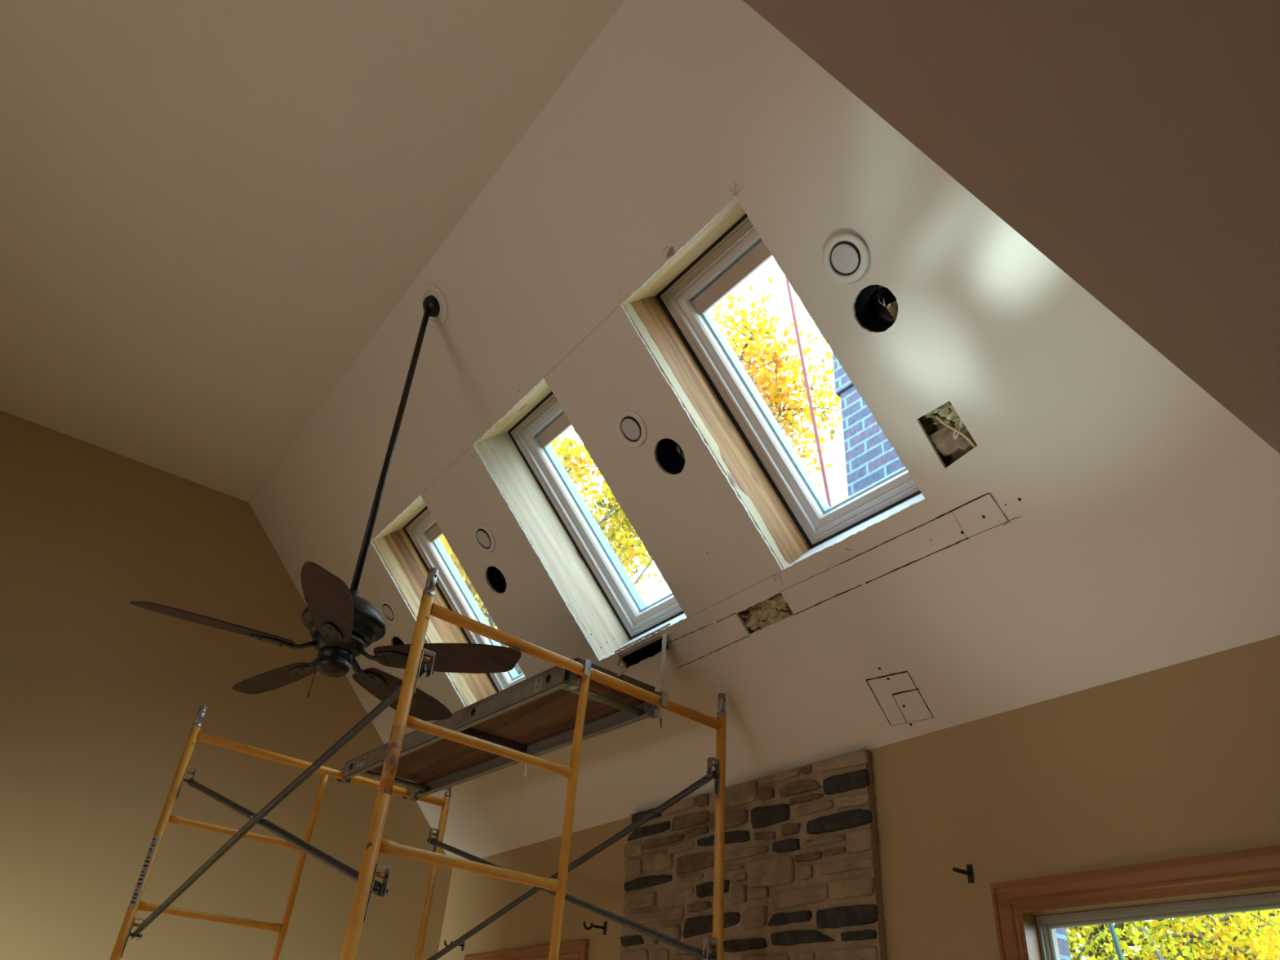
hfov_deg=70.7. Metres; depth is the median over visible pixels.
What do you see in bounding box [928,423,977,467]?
kraft paper
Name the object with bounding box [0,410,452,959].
wall
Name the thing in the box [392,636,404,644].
recessed can
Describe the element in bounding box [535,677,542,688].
print
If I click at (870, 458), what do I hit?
neighboring building
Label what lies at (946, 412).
insulation
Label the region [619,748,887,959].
stone chimney
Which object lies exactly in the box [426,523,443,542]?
blind
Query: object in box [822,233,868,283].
recessed light
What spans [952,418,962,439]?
electrical cable
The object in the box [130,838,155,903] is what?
print
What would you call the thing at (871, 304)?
hole
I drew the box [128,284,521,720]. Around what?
ceiling fan
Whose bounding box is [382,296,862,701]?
trim
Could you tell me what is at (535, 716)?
plank
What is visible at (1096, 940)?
tree
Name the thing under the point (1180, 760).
wall
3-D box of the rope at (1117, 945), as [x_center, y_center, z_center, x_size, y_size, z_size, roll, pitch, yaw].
[1.526,2.079,2.405,0.017,2.824,1.696,-6,-36,16]
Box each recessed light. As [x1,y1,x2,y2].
[379,600,397,624]
[472,524,495,553]
[616,410,647,447]
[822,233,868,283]
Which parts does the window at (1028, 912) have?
frame, sash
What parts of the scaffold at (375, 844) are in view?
leg, post, rail, leg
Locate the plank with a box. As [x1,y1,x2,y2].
[336,658,667,801]
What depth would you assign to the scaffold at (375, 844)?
2.96 m
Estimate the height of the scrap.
0.061 m
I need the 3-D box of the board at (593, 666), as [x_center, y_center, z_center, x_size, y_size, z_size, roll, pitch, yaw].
[-0.245,0.782,3.575,0.203,0.024,0.261,28,-41,-30]
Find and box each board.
[572,657,617,678]
[617,674,654,692]
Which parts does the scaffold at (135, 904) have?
leg, post, rail, leg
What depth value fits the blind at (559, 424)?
4.49 m
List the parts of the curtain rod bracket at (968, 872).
arm, wall plate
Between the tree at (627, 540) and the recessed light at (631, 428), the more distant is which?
the tree at (627, 540)
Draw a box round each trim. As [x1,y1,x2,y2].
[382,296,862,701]
[392,288,886,662]
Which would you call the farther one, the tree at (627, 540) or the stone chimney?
the tree at (627, 540)
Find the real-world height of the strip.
0.430 m
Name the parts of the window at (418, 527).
sash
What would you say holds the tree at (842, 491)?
on the ground
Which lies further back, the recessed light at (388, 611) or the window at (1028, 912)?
the recessed light at (388, 611)
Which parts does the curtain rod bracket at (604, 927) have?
arm, wall plate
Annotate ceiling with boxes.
[0,0,624,502]
[248,0,1279,860]
[742,0,1279,453]
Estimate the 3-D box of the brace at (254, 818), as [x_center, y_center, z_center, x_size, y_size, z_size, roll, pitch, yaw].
[-1.434,1.285,3.393,0.068,0.688,2.157,30,-42,-32]
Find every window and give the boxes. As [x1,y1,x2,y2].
[373,495,526,706]
[464,938,589,959]
[475,378,686,659]
[622,197,924,568]
[989,844,1279,959]
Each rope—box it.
[785,275,831,506]
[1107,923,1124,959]
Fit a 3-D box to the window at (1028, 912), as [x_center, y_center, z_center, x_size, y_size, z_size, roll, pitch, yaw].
[1.514,1.713,2.017,0.181,1.616,1.285,26,-40,-28]
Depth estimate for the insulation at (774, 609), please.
3.67 m
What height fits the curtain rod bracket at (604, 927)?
0.056 m
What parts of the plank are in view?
rail, rail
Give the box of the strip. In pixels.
[657,633,666,728]
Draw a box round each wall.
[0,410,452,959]
[437,635,1279,959]
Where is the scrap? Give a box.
[523,764,527,778]
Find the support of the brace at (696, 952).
attached to the scaffold at (375, 844)
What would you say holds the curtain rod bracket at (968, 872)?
attached to the wall at (1180, 760)
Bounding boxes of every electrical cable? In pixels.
[935,416,976,447]
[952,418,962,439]
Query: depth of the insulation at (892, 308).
2.97 m
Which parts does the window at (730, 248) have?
sash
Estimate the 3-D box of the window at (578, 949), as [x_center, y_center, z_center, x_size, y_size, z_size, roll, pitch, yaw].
[-0.631,3.222,4.461,0.181,1.608,1.285,26,-40,-28]
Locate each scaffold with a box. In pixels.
[109,706,452,959]
[339,567,726,959]
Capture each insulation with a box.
[737,592,793,632]
[885,300,897,321]
[918,401,969,436]
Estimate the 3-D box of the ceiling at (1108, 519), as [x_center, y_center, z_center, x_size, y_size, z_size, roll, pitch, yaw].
[-0.329,0.210,4.181,1.962,1.990,5.371,26,-40,-28]
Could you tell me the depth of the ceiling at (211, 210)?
3.92 m
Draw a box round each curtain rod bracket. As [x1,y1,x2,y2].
[444,940,464,951]
[582,920,606,934]
[952,864,973,883]
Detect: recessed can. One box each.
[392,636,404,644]
[487,565,506,592]
[656,438,684,473]
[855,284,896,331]
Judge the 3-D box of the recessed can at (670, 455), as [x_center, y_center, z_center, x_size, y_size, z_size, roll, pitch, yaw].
[0.170,-0.119,3.724,0.205,0.205,0.153,26,-40,-28]
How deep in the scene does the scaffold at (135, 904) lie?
4.32 m
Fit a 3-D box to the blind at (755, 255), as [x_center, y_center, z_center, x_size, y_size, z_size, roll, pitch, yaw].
[0.390,-0.819,3.569,0.068,0.069,0.504,26,-40,-28]
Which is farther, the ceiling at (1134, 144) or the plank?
the plank
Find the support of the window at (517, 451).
attached to the ceiling at (1108, 519)
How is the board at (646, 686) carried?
on the plank
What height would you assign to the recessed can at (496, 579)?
0.205 m
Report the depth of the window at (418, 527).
5.39 m
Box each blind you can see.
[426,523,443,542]
[535,413,571,448]
[692,240,772,315]
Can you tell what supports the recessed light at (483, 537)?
in the ceiling at (1108, 519)
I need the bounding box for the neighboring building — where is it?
[832,352,1071,959]
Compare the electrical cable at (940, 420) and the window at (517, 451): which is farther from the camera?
the window at (517, 451)
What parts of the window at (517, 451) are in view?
sash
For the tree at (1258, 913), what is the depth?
10.34 m
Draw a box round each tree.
[439,428,662,675]
[710,277,841,495]
[832,488,848,506]
[1065,908,1279,959]
[1130,909,1279,959]
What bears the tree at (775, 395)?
on the ground
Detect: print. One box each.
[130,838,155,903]
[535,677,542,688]
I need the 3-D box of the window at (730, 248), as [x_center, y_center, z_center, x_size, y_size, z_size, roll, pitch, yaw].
[0.536,-0.362,3.416,1.088,1.100,0.725,26,-40,-28]
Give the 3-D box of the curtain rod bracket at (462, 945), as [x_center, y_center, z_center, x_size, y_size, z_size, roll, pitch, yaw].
[-1.108,2.764,5.370,0.129,0.056,0.022,26,-40,-28]
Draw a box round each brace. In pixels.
[131,664,426,939]
[426,769,716,959]

